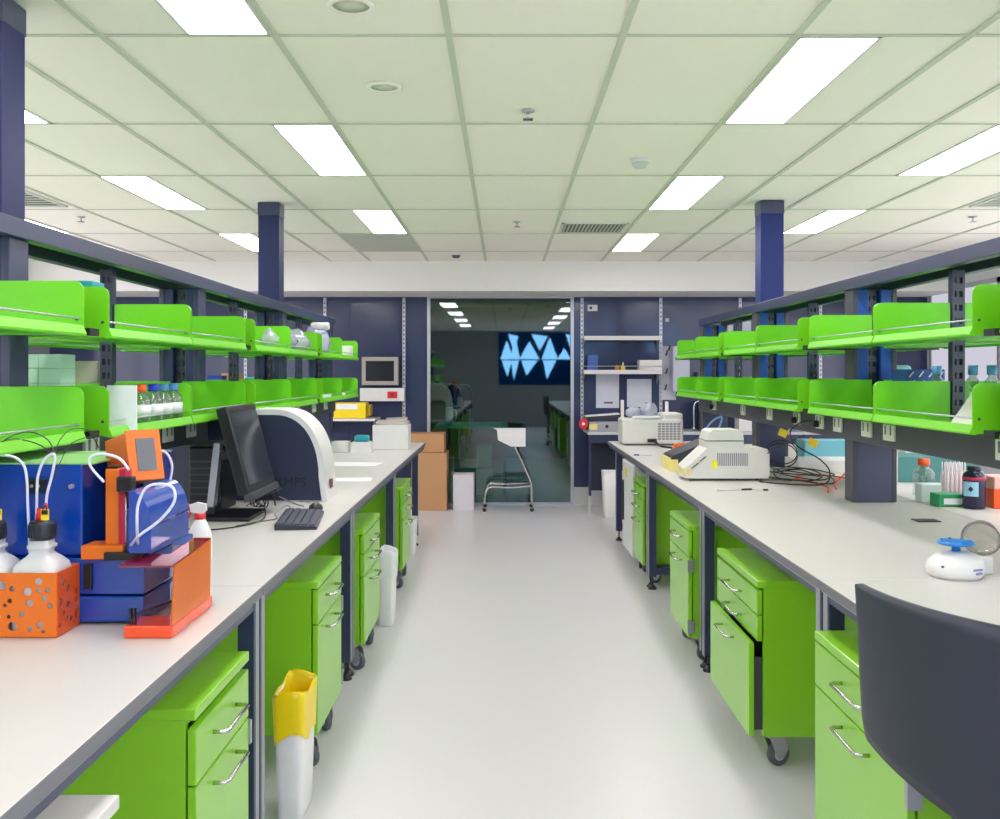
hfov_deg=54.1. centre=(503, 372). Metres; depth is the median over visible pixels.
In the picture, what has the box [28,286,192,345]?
shelf
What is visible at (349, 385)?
shelf
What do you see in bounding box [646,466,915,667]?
lab bench
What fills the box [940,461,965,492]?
tubes
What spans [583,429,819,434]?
countertop
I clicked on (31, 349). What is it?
wall
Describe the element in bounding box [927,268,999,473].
wall
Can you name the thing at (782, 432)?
tag
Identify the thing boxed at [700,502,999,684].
lab bench
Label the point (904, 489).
lab bench
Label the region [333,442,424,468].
countertop
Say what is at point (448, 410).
jug
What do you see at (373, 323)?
wall
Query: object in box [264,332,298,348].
plastic bag
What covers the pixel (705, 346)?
shelf
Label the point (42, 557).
bottle
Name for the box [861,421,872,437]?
power socket
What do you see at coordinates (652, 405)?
plastic bag
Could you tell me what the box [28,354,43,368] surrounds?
box
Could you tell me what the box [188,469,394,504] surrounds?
countertop
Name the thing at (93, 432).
shelf bracket
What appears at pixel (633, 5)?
ceiling grid
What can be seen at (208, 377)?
box
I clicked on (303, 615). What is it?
base cabinet
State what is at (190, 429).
power socket
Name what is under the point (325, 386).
shelf
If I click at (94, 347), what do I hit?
shelf
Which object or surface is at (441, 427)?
glass side table
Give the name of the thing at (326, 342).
plastic bag
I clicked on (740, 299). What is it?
trim
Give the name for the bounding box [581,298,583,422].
trim
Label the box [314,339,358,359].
shelf
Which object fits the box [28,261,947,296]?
wall
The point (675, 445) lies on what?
rack
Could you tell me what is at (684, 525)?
base cabinet
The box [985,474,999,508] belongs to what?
box
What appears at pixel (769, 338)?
shelf
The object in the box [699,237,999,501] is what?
frame
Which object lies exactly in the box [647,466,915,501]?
countertop
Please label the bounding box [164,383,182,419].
glass bottle
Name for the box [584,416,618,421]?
shelf
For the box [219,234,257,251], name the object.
recessed light
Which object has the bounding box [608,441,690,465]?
countertop
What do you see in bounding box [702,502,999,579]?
countertop
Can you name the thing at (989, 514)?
lab bench
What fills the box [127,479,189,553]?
hood
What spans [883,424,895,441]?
power socket
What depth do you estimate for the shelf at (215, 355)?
6.48 m
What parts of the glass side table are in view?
leg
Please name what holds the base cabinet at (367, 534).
on the floor
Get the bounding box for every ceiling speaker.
[327,0,374,14]
[367,81,400,92]
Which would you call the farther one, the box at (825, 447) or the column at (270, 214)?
the box at (825, 447)
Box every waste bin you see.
[272,669,316,818]
[379,545,397,626]
[410,516,417,555]
[601,470,622,517]
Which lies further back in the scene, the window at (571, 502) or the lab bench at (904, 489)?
the window at (571, 502)
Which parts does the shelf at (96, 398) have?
panel, guard rod, panel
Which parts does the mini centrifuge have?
open lid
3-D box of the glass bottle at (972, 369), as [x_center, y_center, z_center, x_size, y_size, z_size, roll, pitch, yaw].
[1.914,0.076,4.000,0.073,0.215,0.073,0,0,0]
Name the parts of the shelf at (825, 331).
panel, guard rod, panel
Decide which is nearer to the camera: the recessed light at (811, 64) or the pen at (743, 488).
the recessed light at (811, 64)
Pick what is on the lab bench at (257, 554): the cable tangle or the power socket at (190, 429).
the cable tangle
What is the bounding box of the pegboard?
[661,345,675,399]
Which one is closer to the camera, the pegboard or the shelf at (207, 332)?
the shelf at (207, 332)
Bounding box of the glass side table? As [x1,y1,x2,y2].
[434,422,507,498]
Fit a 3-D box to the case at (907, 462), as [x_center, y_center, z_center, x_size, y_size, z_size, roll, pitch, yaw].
[2.560,0.567,5.900,0.500,0.150,0.300,0,0,0]
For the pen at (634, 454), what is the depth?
7.62 m
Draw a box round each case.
[334,402,372,418]
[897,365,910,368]
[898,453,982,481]
[951,394,971,424]
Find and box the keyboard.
[274,508,323,529]
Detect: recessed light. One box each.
[25,108,50,123]
[25,219,69,233]
[100,176,206,209]
[154,0,270,34]
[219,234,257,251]
[272,125,367,175]
[351,210,407,233]
[611,234,659,251]
[648,176,725,209]
[723,37,881,123]
[784,210,867,233]
[896,125,999,175]
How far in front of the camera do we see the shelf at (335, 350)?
7.51 m
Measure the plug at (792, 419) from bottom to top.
0.036 m
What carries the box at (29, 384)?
on the shelf at (76, 384)
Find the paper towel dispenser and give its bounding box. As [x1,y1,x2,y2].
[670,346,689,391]
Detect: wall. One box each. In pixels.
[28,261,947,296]
[28,346,49,368]
[50,297,926,486]
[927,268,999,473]
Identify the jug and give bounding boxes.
[445,407,456,424]
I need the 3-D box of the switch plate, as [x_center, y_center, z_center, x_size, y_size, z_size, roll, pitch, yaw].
[-1.243,0.244,10.908,0.110,0.075,0.004,0,0,0]
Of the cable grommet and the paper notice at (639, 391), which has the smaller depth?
the cable grommet
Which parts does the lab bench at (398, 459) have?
rail, leg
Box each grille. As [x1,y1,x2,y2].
[332,1,369,12]
[371,85,396,90]
[658,423,679,439]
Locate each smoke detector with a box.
[450,252,461,257]
[630,157,649,168]
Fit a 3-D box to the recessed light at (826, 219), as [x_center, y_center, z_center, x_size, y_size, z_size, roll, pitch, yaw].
[2.455,-1.164,7.580,0.290,0.006,1.176,0,0,0]
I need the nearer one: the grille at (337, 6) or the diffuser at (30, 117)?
the grille at (337, 6)
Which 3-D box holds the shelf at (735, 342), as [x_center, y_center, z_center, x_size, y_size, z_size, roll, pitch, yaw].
[1.652,-0.202,6.271,0.316,0.167,0.837,0,0,0]
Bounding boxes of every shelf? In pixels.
[0,281,86,335]
[0,387,86,455]
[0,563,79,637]
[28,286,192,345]
[28,337,99,344]
[28,345,169,349]
[28,383,192,437]
[75,383,99,385]
[116,381,169,382]
[121,350,227,353]
[124,595,211,637]
[144,306,246,349]
[182,381,244,423]
[206,318,291,353]
[206,354,262,356]
[224,356,294,358]
[238,380,291,408]
[262,329,318,356]
[269,358,314,359]
[272,379,317,407]
[287,333,342,358]
[302,378,342,402]
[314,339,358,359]
[333,417,380,423]
[339,378,358,398]
[582,336,661,348]
[582,366,661,381]
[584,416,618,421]
[676,339,722,358]
[676,377,697,397]
[695,332,736,357]
[695,377,734,400]
[719,357,751,358]
[723,326,779,355]
[723,378,768,405]
[755,317,821,352]
[755,379,844,411]
[778,353,844,355]
[778,378,820,378]
[807,304,920,348]
[807,380,878,421]
[817,350,916,352]
[872,284,999,343]
[872,381,999,434]
[884,343,999,348]
[965,303,999,342]
[965,381,997,401]
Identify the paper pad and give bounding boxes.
[632,416,660,418]
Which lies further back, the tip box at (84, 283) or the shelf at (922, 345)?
the shelf at (922, 345)
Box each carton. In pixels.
[75,361,99,382]
[373,424,410,448]
[451,472,474,509]
[735,418,751,430]
[785,457,844,472]
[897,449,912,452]
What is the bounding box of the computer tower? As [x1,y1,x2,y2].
[189,447,235,507]
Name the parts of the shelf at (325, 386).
panel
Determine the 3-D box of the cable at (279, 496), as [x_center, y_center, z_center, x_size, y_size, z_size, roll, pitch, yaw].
[-1.033,0.617,4.409,0.136,0.053,0.631,0,0,4]
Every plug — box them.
[790,417,795,422]
[812,420,818,426]
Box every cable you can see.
[236,496,303,525]
[706,416,722,427]
[794,473,844,492]
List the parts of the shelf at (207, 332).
panel, panel, guard rod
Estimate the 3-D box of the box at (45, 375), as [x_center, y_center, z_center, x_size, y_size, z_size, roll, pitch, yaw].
[-1.600,0.010,3.510,0.079,0.052,0.120,0,0,0]
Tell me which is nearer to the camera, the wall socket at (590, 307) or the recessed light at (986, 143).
the recessed light at (986, 143)
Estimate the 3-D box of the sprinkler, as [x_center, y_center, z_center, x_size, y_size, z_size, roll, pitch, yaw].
[0.106,-1.145,4.350,0.060,0.040,0.060,0,0,0]
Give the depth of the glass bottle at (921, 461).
5.17 m
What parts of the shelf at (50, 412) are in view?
guard rod, panel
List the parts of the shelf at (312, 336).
panel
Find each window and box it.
[427,297,573,504]
[929,277,999,380]
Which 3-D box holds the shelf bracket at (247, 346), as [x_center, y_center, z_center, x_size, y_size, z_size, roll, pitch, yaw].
[-1.600,-0.127,4.880,0.660,0.022,0.070,0,0,0]
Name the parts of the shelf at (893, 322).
panel, guard rod, panel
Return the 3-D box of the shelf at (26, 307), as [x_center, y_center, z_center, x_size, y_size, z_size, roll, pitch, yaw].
[-1.412,-0.194,2.523,0.316,0.167,0.852,0,0,0]
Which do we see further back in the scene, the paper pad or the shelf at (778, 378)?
the paper pad
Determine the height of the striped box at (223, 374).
0.190 m
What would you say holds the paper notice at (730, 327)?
attached to the wall at (373, 323)
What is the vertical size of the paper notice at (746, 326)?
0.112 m
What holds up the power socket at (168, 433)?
attached to the frame at (21, 240)
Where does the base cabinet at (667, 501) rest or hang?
on the floor
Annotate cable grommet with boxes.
[911,519,941,521]
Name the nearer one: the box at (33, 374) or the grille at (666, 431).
the box at (33, 374)
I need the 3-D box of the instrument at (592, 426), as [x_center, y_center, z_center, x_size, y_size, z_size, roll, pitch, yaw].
[1.086,0.572,10.587,0.420,0.105,0.306,0,0,0]
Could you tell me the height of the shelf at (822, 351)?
0.167 m
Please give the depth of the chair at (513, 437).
10.43 m
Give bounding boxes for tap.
[443,383,462,422]
[454,383,473,422]
[692,401,698,430]
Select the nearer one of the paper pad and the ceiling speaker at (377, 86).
the ceiling speaker at (377, 86)
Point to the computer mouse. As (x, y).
(316, 505)
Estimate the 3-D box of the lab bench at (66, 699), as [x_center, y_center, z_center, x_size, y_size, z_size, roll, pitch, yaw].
[-1.272,1.062,2.030,1.091,0.837,1.857,0,0,0]
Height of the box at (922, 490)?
0.090 m
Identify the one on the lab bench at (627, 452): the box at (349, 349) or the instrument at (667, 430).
the instrument at (667, 430)
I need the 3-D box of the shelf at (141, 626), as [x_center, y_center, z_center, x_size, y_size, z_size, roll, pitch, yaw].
[-0.862,0.627,2.535,0.117,0.030,0.330,0,0,0]
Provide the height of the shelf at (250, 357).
0.167 m
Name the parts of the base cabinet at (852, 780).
drawer, handle, handle, door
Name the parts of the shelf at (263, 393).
panel, guard rod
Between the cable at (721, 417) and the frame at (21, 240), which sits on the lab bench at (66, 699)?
the frame at (21, 240)
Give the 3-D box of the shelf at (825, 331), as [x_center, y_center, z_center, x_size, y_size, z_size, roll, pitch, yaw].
[1.652,-0.202,4.409,0.316,0.167,0.842,0,0,0]
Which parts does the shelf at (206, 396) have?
panel, guard rod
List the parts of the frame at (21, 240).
post, post, post, post, post, post, post, post, post, post, post, post, post, post, post, post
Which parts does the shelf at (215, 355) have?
panel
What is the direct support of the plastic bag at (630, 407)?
on the instrument at (667, 430)
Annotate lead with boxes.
[654,440,671,448]
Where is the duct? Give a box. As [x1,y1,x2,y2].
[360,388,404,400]
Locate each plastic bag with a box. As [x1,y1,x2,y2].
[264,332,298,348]
[291,328,309,349]
[306,326,330,352]
[375,417,409,424]
[625,406,641,417]
[640,402,657,415]
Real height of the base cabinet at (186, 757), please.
0.722 m
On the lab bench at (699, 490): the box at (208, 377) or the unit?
the unit
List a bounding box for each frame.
[0,212,335,502]
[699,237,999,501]
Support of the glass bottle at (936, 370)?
on the tray
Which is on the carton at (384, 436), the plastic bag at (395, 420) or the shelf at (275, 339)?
the plastic bag at (395, 420)
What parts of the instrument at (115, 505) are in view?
green plate, arm, arm, recess panel, control panel frame, white door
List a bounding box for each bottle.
[0,509,20,629]
[12,503,71,632]
[135,384,150,421]
[143,384,162,422]
[153,384,172,420]
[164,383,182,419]
[188,502,212,558]
[913,458,934,494]
[930,366,943,380]
[962,465,985,508]
[966,365,979,395]
[983,365,999,382]
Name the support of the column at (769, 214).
on the frame at (871, 448)
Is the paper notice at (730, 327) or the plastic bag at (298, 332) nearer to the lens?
the plastic bag at (298, 332)
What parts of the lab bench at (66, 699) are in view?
leg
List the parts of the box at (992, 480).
pink lid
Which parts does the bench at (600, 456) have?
leg panel, panel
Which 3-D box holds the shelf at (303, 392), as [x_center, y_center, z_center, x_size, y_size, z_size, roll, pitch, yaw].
[-1.412,0.124,6.216,0.316,0.167,0.827,0,0,0]
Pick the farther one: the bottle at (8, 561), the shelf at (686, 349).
the shelf at (686, 349)
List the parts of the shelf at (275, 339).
panel, panel, guard rod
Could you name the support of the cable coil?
on the lab bench at (699, 490)
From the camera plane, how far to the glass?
17.00 m
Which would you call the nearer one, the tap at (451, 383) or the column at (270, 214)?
the column at (270, 214)
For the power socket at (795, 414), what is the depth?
5.70 m
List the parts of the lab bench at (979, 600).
leg, rail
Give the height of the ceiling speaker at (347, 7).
0.010 m
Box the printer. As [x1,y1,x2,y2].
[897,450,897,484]
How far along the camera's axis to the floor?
4.46 m
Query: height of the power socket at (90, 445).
0.072 m
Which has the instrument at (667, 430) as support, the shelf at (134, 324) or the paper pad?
the paper pad
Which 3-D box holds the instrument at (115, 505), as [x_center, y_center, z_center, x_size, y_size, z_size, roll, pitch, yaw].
[-1.151,0.395,2.656,0.698,0.495,0.527,0,0,0]
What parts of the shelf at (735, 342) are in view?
guard rod, panel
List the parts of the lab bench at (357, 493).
rail, leg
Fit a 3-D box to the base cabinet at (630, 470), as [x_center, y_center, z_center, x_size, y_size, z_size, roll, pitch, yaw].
[1.239,1.085,7.680,0.572,0.790,0.600,0,0,0]
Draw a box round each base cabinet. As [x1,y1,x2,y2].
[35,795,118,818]
[60,651,251,818]
[212,556,343,765]
[312,513,381,669]
[357,478,413,588]
[622,458,645,567]
[631,476,697,582]
[669,511,749,659]
[711,548,856,765]
[815,630,951,818]
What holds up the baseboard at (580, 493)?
attached to the wall at (373, 323)
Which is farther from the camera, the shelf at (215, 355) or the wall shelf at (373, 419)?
the wall shelf at (373, 419)
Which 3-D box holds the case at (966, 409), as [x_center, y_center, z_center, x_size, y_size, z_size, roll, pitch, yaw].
[1.690,0.129,3.320,0.260,0.110,0.240,0,0,0]
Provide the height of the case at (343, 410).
0.170 m
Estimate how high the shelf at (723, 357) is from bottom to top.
0.167 m
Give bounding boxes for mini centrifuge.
[925,520,999,580]
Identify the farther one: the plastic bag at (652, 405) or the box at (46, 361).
the plastic bag at (652, 405)
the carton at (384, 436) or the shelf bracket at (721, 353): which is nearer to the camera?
the shelf bracket at (721, 353)
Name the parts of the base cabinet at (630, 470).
handle, door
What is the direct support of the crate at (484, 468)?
on the floor
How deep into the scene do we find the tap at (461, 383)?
11.99 m
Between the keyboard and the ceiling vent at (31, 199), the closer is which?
the keyboard
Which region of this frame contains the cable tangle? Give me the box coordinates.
[188,488,281,529]
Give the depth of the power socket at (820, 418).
5.29 m
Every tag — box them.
[778,428,787,437]
[807,437,818,448]
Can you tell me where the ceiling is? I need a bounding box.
[13,0,999,260]
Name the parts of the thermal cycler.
heated lid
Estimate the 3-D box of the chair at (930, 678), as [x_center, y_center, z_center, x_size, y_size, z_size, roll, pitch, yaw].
[1.113,0.973,1.942,0.653,1.011,0.569,0,0,0]
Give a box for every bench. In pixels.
[0,586,262,818]
[188,469,395,675]
[188,505,354,818]
[333,442,425,547]
[583,429,840,512]
[608,441,690,586]
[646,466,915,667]
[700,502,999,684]
[744,444,795,456]
[819,580,999,629]
[826,473,939,501]
[919,502,999,526]
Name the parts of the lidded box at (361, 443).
lid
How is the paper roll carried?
on the plastic bag at (326, 342)
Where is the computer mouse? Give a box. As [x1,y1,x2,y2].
[308,502,322,509]
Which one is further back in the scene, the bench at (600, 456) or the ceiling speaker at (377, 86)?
the bench at (600, 456)
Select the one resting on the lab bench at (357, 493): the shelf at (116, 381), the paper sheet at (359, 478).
the paper sheet at (359, 478)
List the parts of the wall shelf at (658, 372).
guard rod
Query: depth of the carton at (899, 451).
6.20 m
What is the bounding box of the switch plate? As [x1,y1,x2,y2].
[387,392,396,397]
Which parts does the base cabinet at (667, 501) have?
drawer, drawer, drawer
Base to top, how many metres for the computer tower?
0.300 m
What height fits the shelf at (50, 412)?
0.167 m
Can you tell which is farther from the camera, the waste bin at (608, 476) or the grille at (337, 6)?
the waste bin at (608, 476)
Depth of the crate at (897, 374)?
4.47 m
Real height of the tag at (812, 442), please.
0.066 m
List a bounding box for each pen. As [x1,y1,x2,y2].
[634,454,651,455]
[717,488,751,490]
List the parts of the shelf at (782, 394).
guard rod, panel, panel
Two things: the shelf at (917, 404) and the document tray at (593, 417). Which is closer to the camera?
the shelf at (917, 404)
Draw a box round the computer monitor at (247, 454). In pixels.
[194,403,278,521]
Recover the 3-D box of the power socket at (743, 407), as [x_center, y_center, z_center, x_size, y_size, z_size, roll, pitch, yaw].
[1.714,0.266,7.020,0.012,0.072,0.120,0,0,0]
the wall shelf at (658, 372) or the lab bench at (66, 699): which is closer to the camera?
the lab bench at (66, 699)
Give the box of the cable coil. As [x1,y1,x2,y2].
[744,420,834,485]
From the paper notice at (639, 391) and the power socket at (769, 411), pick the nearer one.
the power socket at (769, 411)
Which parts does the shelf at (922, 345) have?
panel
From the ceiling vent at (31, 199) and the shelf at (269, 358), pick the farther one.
the shelf at (269, 358)
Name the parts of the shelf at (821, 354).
panel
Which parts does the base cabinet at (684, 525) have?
handle, handle, drawer, door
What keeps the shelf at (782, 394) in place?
attached to the frame at (871, 448)
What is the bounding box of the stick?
[665,402,668,411]
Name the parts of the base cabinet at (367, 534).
drawer, drawer, drawer, handle, handle, handle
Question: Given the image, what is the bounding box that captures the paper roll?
[311,322,329,329]
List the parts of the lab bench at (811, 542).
leg, rail, leg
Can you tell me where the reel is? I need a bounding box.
[579,418,587,429]
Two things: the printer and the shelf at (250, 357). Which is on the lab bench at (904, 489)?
the printer
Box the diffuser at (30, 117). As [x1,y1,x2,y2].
[25,111,45,122]
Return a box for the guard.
[119,538,211,637]
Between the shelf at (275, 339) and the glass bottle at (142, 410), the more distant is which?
the shelf at (275, 339)
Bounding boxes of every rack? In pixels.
[672,443,685,448]
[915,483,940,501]
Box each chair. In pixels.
[482,428,533,511]
[855,583,999,818]
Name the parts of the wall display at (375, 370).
pane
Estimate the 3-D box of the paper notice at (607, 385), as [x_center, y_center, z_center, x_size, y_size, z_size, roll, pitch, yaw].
[1.162,0.202,10.998,0.258,0.382,0.002,0,0,0]
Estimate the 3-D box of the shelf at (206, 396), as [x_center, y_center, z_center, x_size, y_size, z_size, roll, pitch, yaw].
[-1.412,0.124,4.376,0.316,0.167,0.827,0,0,0]
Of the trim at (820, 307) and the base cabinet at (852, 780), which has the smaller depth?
the base cabinet at (852, 780)
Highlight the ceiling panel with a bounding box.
[340,234,418,250]
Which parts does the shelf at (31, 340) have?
panel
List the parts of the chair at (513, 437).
frame, backrest, seat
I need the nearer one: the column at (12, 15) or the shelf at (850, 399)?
the column at (12, 15)
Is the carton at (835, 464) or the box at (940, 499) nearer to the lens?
the box at (940, 499)
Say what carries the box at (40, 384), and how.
on the shelf at (76, 384)
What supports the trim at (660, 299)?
attached to the wall at (373, 323)
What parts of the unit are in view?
panel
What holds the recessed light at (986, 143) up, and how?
in the ceiling
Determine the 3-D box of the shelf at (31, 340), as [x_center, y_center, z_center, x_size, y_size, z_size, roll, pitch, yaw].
[-1.788,-0.194,3.544,0.316,0.167,0.827,0,0,0]
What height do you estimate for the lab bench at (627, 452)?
0.837 m
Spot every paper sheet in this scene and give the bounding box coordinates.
[334,462,384,466]
[335,477,371,481]
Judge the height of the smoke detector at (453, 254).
0.052 m
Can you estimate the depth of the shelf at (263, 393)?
5.79 m
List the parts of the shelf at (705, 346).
panel, panel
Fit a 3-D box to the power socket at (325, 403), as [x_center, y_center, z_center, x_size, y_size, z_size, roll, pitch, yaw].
[-1.474,0.266,8.100,0.012,0.072,0.120,0,0,0]
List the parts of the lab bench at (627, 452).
leg, rail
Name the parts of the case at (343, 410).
handle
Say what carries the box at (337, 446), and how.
on the lab bench at (398, 459)
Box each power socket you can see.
[83,437,99,450]
[162,427,173,442]
[186,424,195,437]
[324,402,327,409]
[741,405,745,415]
[766,408,772,419]
[793,412,800,424]
[815,415,823,428]
[833,417,842,432]
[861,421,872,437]
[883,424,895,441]
[995,439,999,459]
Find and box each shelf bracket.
[18,328,98,335]
[84,430,98,438]
[174,345,250,349]
[675,357,751,359]
[721,353,818,355]
[803,345,938,349]
[984,328,999,335]
[984,430,999,438]
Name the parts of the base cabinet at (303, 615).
drawer, door, handle, handle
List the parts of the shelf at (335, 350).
panel, panel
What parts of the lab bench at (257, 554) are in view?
leg, rail, leg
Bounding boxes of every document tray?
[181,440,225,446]
[584,413,619,421]
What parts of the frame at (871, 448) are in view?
post, post, post, post, post, post, post, post, post, post, post, post, post, post, post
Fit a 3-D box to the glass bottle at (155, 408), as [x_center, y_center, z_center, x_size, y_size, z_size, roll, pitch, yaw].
[-1.318,0.117,3.680,0.073,0.150,0.073,0,0,0]
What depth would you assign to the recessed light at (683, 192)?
6.31 m
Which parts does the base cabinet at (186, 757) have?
drawer, door, handle, handle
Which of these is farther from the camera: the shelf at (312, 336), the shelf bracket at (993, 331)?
the shelf at (312, 336)
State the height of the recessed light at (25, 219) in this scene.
0.006 m
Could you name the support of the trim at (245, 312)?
attached to the wall at (373, 323)
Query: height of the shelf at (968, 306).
0.167 m
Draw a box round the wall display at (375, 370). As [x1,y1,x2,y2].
[362,357,398,384]
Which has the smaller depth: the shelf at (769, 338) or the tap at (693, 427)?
the shelf at (769, 338)
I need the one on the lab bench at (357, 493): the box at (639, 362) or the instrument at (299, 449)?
the instrument at (299, 449)
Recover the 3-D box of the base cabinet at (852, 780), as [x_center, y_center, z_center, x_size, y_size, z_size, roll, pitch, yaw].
[1.177,1.127,2.606,0.563,0.705,0.695,0,0,0]
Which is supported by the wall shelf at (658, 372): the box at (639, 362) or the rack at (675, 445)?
the box at (639, 362)
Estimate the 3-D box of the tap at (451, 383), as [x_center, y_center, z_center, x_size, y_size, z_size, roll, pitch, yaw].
[-0.624,0.370,12.000,0.248,0.488,0.016,0,0,0]
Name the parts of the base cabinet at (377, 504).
drawer, drawer, drawer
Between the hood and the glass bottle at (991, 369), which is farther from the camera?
the glass bottle at (991, 369)
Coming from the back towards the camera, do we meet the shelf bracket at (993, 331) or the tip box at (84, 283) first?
the tip box at (84, 283)
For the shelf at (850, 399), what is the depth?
4.82 m
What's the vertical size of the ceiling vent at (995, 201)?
0.010 m
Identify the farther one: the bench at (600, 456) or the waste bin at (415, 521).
the bench at (600, 456)
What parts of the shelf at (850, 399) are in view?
panel, guard rod, panel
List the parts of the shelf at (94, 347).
panel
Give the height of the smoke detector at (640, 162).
0.050 m
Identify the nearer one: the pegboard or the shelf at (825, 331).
the shelf at (825, 331)
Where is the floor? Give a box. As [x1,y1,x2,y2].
[265,458,814,818]
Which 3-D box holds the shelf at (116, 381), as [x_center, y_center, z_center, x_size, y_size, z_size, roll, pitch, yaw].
[-1.788,0.124,4.376,0.316,0.167,0.827,0,0,0]
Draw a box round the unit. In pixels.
[662,439,698,470]
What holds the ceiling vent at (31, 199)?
in the ceiling
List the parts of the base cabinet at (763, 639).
handle, handle, handle, drawer, drawer, drawer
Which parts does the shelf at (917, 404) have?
panel, guard rod, panel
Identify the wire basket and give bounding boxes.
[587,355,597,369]
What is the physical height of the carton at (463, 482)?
0.385 m
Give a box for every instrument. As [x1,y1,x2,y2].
[0,428,192,621]
[208,407,336,500]
[586,422,617,431]
[618,412,682,444]
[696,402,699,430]
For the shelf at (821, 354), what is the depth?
6.45 m
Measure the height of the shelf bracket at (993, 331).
0.022 m
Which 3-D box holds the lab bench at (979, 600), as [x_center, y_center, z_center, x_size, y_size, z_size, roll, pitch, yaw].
[1.522,1.062,2.125,1.086,0.837,1.847,0,0,0]
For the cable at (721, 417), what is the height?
0.126 m
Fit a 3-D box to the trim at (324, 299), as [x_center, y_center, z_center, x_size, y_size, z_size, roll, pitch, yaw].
[-2.009,-0.131,10.994,0.032,1.422,0.016,0,0,0]
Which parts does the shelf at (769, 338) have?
guard rod, panel, panel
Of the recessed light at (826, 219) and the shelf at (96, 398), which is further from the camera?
the recessed light at (826, 219)
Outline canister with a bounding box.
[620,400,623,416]
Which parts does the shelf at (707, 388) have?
panel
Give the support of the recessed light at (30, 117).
in the ceiling
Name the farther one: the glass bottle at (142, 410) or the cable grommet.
the cable grommet
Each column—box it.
[0,0,25,219]
[258,202,283,302]
[755,200,783,303]
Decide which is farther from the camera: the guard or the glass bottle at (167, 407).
the glass bottle at (167, 407)
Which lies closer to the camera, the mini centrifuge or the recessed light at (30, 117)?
the mini centrifuge
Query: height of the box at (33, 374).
0.052 m
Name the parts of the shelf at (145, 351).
panel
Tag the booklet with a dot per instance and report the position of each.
(123, 398)
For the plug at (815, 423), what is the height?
0.036 m
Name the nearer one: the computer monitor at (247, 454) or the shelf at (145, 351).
the computer monitor at (247, 454)
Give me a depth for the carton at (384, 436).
8.23 m
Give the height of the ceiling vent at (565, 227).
0.010 m
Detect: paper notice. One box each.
[596,374,618,407]
[627,379,651,406]
[728,325,732,330]
[742,321,750,330]
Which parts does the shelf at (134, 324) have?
panel, guard rod, panel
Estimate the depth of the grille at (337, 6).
3.10 m
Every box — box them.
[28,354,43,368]
[28,369,38,382]
[28,383,38,385]
[39,354,74,368]
[39,369,74,382]
[39,383,74,385]
[77,281,103,286]
[207,376,226,379]
[222,373,241,379]
[331,441,350,452]
[342,346,352,355]
[350,435,373,452]
[411,432,445,451]
[411,450,448,509]
[637,360,661,369]
[796,439,844,456]
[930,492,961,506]
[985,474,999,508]
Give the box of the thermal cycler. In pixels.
[677,428,769,480]
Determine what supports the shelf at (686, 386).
attached to the frame at (871, 448)
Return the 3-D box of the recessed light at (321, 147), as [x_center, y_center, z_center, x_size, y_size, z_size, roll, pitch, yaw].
[-0.945,-1.164,5.180,0.290,0.006,1.176,0,0,0]
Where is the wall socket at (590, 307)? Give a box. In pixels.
[588,305,596,310]
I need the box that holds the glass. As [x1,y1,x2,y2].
[431,299,569,457]
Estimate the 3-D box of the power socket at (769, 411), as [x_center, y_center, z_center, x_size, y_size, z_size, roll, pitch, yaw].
[1.714,0.266,6.320,0.012,0.072,0.120,0,0,0]
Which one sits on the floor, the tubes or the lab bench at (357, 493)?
the lab bench at (357, 493)
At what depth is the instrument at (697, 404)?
10.69 m
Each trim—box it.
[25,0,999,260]
[244,310,246,378]
[323,298,325,315]
[400,298,400,477]
[402,298,404,416]
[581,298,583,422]
[659,298,661,411]
[739,298,741,375]
[819,306,821,378]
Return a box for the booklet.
[107,385,136,429]
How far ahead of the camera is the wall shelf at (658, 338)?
10.70 m
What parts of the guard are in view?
lid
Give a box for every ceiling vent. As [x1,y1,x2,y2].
[25,190,67,206]
[558,223,628,232]
[969,195,999,206]
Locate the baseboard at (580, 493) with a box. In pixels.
[574,487,602,504]
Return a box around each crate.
[475,444,492,494]
[892,369,944,380]
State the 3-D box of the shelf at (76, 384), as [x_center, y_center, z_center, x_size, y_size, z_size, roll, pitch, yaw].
[-1.788,0.124,3.544,0.316,0.167,0.827,0,0,0]
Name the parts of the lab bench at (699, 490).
leg, cross rail, rail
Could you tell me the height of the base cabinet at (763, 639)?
0.712 m
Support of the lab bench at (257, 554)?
on the floor
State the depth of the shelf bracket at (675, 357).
8.56 m
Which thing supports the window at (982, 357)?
in the wall at (993, 273)
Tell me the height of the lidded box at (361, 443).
0.140 m

